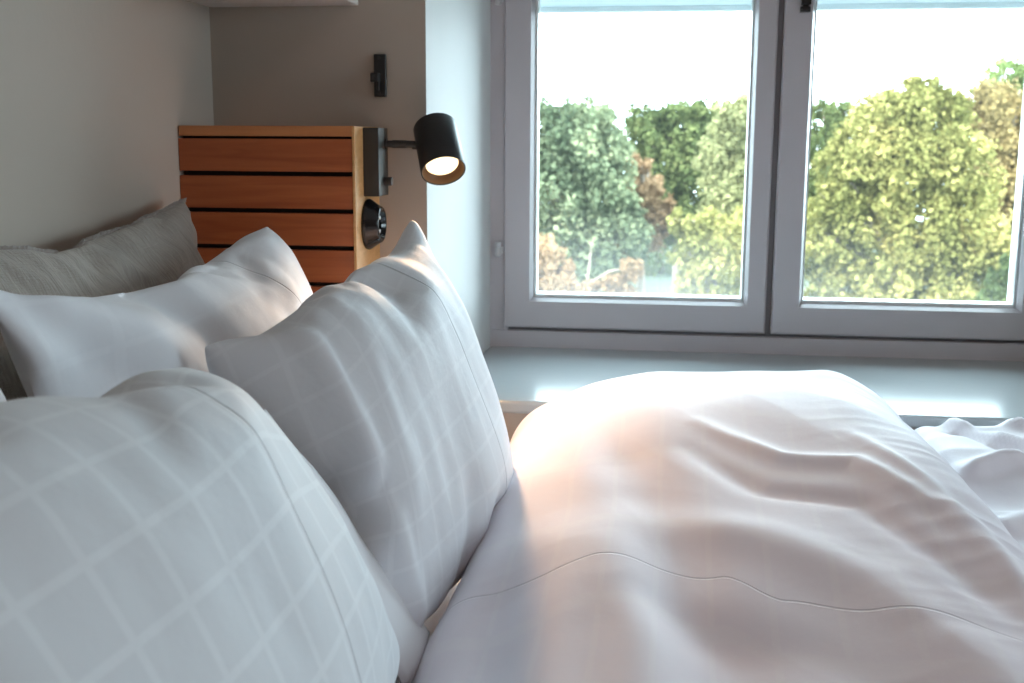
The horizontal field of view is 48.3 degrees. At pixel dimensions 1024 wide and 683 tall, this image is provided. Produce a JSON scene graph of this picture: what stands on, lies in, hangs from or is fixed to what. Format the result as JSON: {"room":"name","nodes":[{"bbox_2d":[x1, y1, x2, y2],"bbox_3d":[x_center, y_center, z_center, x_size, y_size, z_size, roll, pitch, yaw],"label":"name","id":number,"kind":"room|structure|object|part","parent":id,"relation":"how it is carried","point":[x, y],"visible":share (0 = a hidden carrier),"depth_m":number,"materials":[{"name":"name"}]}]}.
{"room":"bedroom","nodes":[
{"label":"bedroom","id":0,"kind":"room"},
{"bbox_2d":[0,0,213,251],"bbox_3d":[-0.744,-0.192,-0.057,0.120,2.510,4.150,2,10,8],"label":"wall","id":1,"kind":"structure","parent":0,"point":[95,95],"depth_m":1.34,"materials":[{"name":"paint"}]},
{"bbox_2d":[209,0,490,353],"bbox_3d":[-0.286,-0.544,1.969,0.465,2.510,0.650,2,10,8],"label":"wall","id":2,"kind":"structure","parent":0,"point":[280,65],"depth_m":1.68,"materials":[{"name":"paint"}]},
{"bbox_2d":[187,0,357,6],"bbox_3d":[-0.350,-0.514,1.501,0.224,0.110,0.289,2,10,8],"label":"wall shelf","id":3,"kind":"object","parent":2,"relation":"attached to","point":[210,3],"visible":1,"depth_m":1.61,"materials":[{"name":"paint"}]},
{"bbox_2d":[370,54,386,96],"bbox_3d":[-0.192,-0.383,1.643,0.022,0.060,0.016,2,10,8],"label":"wall hook","id":4,"kind":"object","parent":2,"relation":"attached to","point":[379,77],"visible":1,"depth_m":1.64,"materials":[{"name":"brown metal"}]},
{"bbox_2d":[503,413,916,441],"bbox_3d":[0.463,0.388,2.027,1.103,0.660,0.650,2,10,8],"label":"wall","id":5,"kind":"structure","parent":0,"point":[512,420],"depth_m":1.71,"materials":[{"name":"paint"}]},
{"bbox_2d":[483,0,1023,427],"bbox_3d":[0.461,-0.601,1.801,1.104,1.394,0.554,2,10,8],"label":"window","id":6,"kind":"structure","parent":5,"relation":"in","point":[933,362],"depth_m":2.05,"materials":[{"name":"white paint"}]},
{"bbox_3d":[0.228,-0.586,2.040,0.481,1.138,0.056,2,10,8],"label":"sash","id":7,"kind":"part","parent":6,"relation":"part of","materials":[{"name":"white paint"}]},
{"bbox_2d":[541,0,751,13],"bbox_3d":[0.237,-0.836,2.046,0.458,0.476,0.018,2,10,8],"label":"window blind","id":8,"kind":"object","parent":6,"relation":"attached to","point":[547,6],"visible":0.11,"depth_m":2.08,"materials":[{"name":"white"}]},
{"bbox_3d":[0.236,-0.607,2.086,0.458,0.010,0.018,2,10,8],"label":"rail","id":9,"kind":"part","parent":8,"relation":"part of","materials":[{"name":"white metal"}]},
{"bbox_3d":[0.451,0.071,1.870,1.104,0.020,0.457,2,10,8],"label":"sill","id":10,"kind":"part","parent":6,"relation":"part of","materials":[{"name":"paint"}]},
{"bbox_3d":[0.715,-0.572,1.974,0.480,1.138,0.056,2,10,8],"label":"sash","id":11,"kind":"part","parent":6,"relation":"part of","materials":[{"name":"white paint"}]},
{"bbox_2d":[817,0,1023,10],"bbox_3d":[0.728,-0.822,1.979,0.463,0.476,0.018,2,10,8],"label":"window blind","id":12,"kind":"object","parent":6,"relation":"attached to","point":[822,5],"visible":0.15,"depth_m":2.02,"materials":[{"name":"white"}]},
{"bbox_3d":[1.145,1.103,0.022,3.915,0.070,4.620,2,10,8],"label":"floor","id":13,"kind":"structure","parent":0,"visible":0},
{"bbox_2d":[395,579,460,682],"bbox_3d":[0.481,0.633,0.891,2.090,0.550,1.615,2,10,8],"label":"bed","id":14,"kind":"object","parent":13,"relation":"on","point":[431,623],"visible":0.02,"depth_m":1.22,"materials":[{"name":"grey fabric"}]},
{"bbox_2d":[0,389,5,401],"bbox_3d":[-0.379,0.201,0.593,0.150,0.328,0.541,3,10,13],"label":"pillow","id":15,"kind":"object","parent":14,"relation":"on","point":[2,398],"visible":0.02,"depth_m":0.81,"materials":[{"name":"white fabric"}]},
{"bbox_2d":[0,198,204,400],"bbox_3d":[-0.427,0.049,1.241,0.152,0.400,0.635,2,10,8],"label":"linen pillow","id":16,"kind":"object","parent":14,"relation":"on","point":[160,246],"visible":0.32,"depth_m":1.22,"materials":[{"name":"grey fabric"}]},
{"bbox_2d":[0,227,312,397],"bbox_3d":[-0.290,0.077,1.191,0.181,0.349,0.623,2,10,8],"label":"pillow","id":17,"kind":"object","parent":14,"relation":"on","point":[64,346],"visible":0.3,"depth_m":1.01,"materials":[{"name":"white fabric"}]},
{"bbox_2d":[0,367,428,682],"bbox_3d":[-0.192,0.172,0.688,0.215,0.327,0.678,2,10,8],"label":"pillow","id":18,"kind":"object","parent":14,"relation":"on","point":[162,526],"visible":1,"depth_m":0.57,"materials":[{"name":"white fabric"}]},
{"bbox_2d":[178,125,379,292],"bbox_3d":[-0.329,-0.051,1.660,0.250,0.514,0.129,2,10,8],"label":"slatted panel","id":19,"kind":"object","parent":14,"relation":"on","point":[304,184],"visible":0.32,"depth_m":1.57,"materials":[{"name":"brown wood"}]},
{"bbox_2d":[361,199,386,249],"bbox_3d":[-0.194,-0.166,1.616,0.022,0.072,0.072,2,10,8],"label":"wall socket","id":20,"kind":"object","parent":19,"relation":"attached to","point":[373,217],"visible":1,"depth_m":1.59,"materials":[{"name":"black plastic"}]},
{"bbox_2d":[363,113,465,196],"bbox_3d":[-0.132,-0.264,1.609,0.141,0.116,0.098,2,10,8],"label":"wall lamp","id":21,"kind":"object","parent":19,"relation":"attached to","point":[437,142],"visible":1,"depth_m":1.59,"materials":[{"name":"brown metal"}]},
{"bbox_3d":[-0.192,-0.253,1.609,0.022,0.094,0.053,2,10,8],"label":"mounting plate","id":22,"kind":"part","parent":21,"relation":"part of","materials":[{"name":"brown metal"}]},
{"bbox_3d":[-0.175,-0.227,1.616,0.011,0.012,0.012,2,10,8],"label":"switch knob","id":23,"kind":"part","parent":21,"relation":"part of","materials":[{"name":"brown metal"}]},
{"bbox_3d":[-0.159,-0.279,1.613,0.040,0.015,0.015,2,10,8],"label":"arm","id":24,"kind":"part","parent":21,"relation":"part of","materials":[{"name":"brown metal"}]},
{"bbox_3d":[-0.102,-0.270,1.604,0.063,0.101,0.099,-3,10,-16],"label":"lamp shade","id":25,"kind":"part","parent":21,"relation":"part of","materials":[{"name":"black metal"}]},
{"bbox_3d":[-0.099,-0.254,1.595,0.050,0.044,0.047,2,10,8],"label":"bulb","id":26,"kind":"part","parent":21,"relation":"part of","materials":[{"name":"white glass"}]},
{"bbox_2d":[205,221,513,627],"bbox_3d":[-0.130,0.088,1.150,0.215,0.379,0.506,4,11,21],"label":"pillow","id":27,"kind":"object","parent":14,"relation":"on","point":[380,378],"visible":0.74,"depth_m":1.05,"materials":[{"name":"white fabric"}]},
{"bbox_2d":[412,370,1023,682],"bbox_3d":[0.203,0.247,0.896,0.618,0.201,1.481,2,10,8],"label":"duvet","id":28,"kind":"object","parent":14,"relation":"on","point":[663,526],"visible":0.97,"depth_m":1.03,"materials":[{"name":"white fabric"}]},
{"bbox_2d":[914,417,1023,547],"bbox_3d":[0.955,0.293,0.836,1.035,0.140,1.494,2,10,8],"label":"duvet","id":29,"kind":"object","parent":14,"relation":"on","point":[989,459],"visible":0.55,"depth_m":1.42,"materials":[{"name":"white fabric"}]},
{"label":"outside","id":30,"kind":"structure","parent":0,"visible":0},
{"bbox_3d":[8.533,4.483,26.742,90.000,0.020,5.000,2,10,8],"label":"road","id":31,"kind":"object","parent":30,"visible":0},
{"bbox_2d":[967,251,1010,301],"bbox_3d":[11.743,1.088,26.201,2.807,6.928,1.757,2,10,8],"label":"bush","id":32,"kind":"object","parent":31,"relation":"on","point":[995,291],"visible":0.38,"depth_m":25.78,"materials":[{"name":"green plant"}]},
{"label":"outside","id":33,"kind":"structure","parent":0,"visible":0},
{"bbox_2d":[562,222,980,296],"bbox_3d":[15.028,-3.448,73.123,130.000,0.300,132.000,2,10,8],"label":"ground","id":34,"kind":"structure","parent":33,"point":[657,284],"depth_m":73.32,"materials":[{"name":"white"}]},
{"bbox_2d":[538,233,644,292],"bbox_3d":[1.617,0.418,30.648,3.790,6.615,1.939,2,10,8],"label":"bush","id":35,"kind":"object","parent":34,"relation":"on","point":[552,277],"visible":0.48,"depth_m":29.91,"materials":[{"name":"orange plant"}]},
{"bbox_2d":[538,90,658,292],"bbox_3d":[1.946,-2.958,38.143,5.711,10.682,3.577,0,10,-1],"label":"tree","id":36,"kind":"object","parent":34,"relation":"on","point":[582,152],"visible":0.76,"depth_m":36.92,"materials":[{"name":"green plant"}]},
{"bbox_2d":[553,160,649,276],"bbox_3d":[5.364,-7.795,68.784,7.411,10.919,6.174,2,10,8],"label":"tree","id":37,"kind":"object","parent":34,"relation":"on","point":[623,160],"visible":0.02,"depth_m":68.38,"materials":[{"name":"green plant"}]},
{"bbox_2d":[612,152,677,293],"bbox_3d":[4.777,-2.439,40.961,2.176,8.713,2.192,-6,12,-32],"label":"tree","id":38,"kind":"object","parent":34,"relation":"on","point":[649,189],"visible":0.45,"depth_m":40.16,"materials":[{"name":"orange plant"}]},
{"bbox_2d":[608,172,699,276],"bbox_3d":[10.465,-7.567,79.235,8.460,13.548,7.565,2,10,8],"label":"tree","id":39,"kind":"object","parent":34,"relation":"on","point":[660,266],"visible":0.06,"depth_m":78.55,"materials":[{"name":"green plant"}]},
{"bbox_2d":[620,94,736,293],"bbox_3d":[6.619,-4.306,45.405,5.101,10.876,3.537,4,11,21],"label":"tree","id":40,"kind":"object","parent":34,"relation":"on","point":[669,135],"visible":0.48,"depth_m":44.30,"materials":[{"name":"green plant"}]},
{"bbox_2d":[665,204,743,295],"bbox_3d":[5.667,-0.046,30.976,3.170,7.454,1.808,1,10,5],"label":"tree","id":41,"kind":"object","parent":34,"relation":"on","point":[708,255],"visible":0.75,"depth_m":30.22,"materials":[{"name":"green plant"}]},
{"bbox_2d":[690,92,747,219],"bbox_3d":[7.643,-2.785,37.456,3.753,10.633,2.834,2,10,8],"label":"tree","id":42,"kind":"object","parent":34,"relation":"on","point":[721,159],"visible":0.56,"depth_m":36.43,"materials":[{"name":"green plant"}]},
{"bbox_2d":[804,97,855,286],"bbox_3d":[12.285,-4.512,46.828,3.382,10.844,3.791,-9,13,-42],"label":"tree","id":43,"kind":"object","parent":34,"relation":"on","point":[828,114],"visible":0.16,"depth_m":45.52,"materials":[{"name":"green plant"}]},
{"bbox_2d":[849,183,923,265],"bbox_3d":[21.763,-7.838,69.619,9.423,9.856,6.965,2,10,8],"label":"tree","id":44,"kind":"object","parent":34,"relation":"on","point":[876,254],"visible":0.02,"depth_m":68.60,"materials":[{"name":"green plant"}]},
{"bbox_2d":[803,69,1013,300],"bbox_3d":[11.236,-2.202,32.939,6.619,11.077,2.979,2,10,12],"label":"tree","id":45,"kind":"object","parent":34,"relation":"on","point":[895,141],"visible":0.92,"depth_m":31.98,"materials":[{"name":"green plant"}]},
{"bbox_2d":[960,73,1022,285],"bbox_3d":[16.697,-3.187,38.058,5.376,11.304,3.304,1,10,4],"label":"tree","id":46,"kind":"object","parent":34,"relation":"on","point":[999,111],"visible":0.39,"depth_m":37.06,"materials":[{"name":"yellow plant"}]},
{"bbox_2d":[968,54,1023,161],"bbox_3d":[21.385,-5.521,47.167,4.474,12.804,3.727,-4,11,-23],"label":"tree","id":47,"kind":"object","parent":34,"relation":"on","point":[1002,64],"visible":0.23,"depth_m":46.14,"materials":[{"name":"green plant"}]}
]}

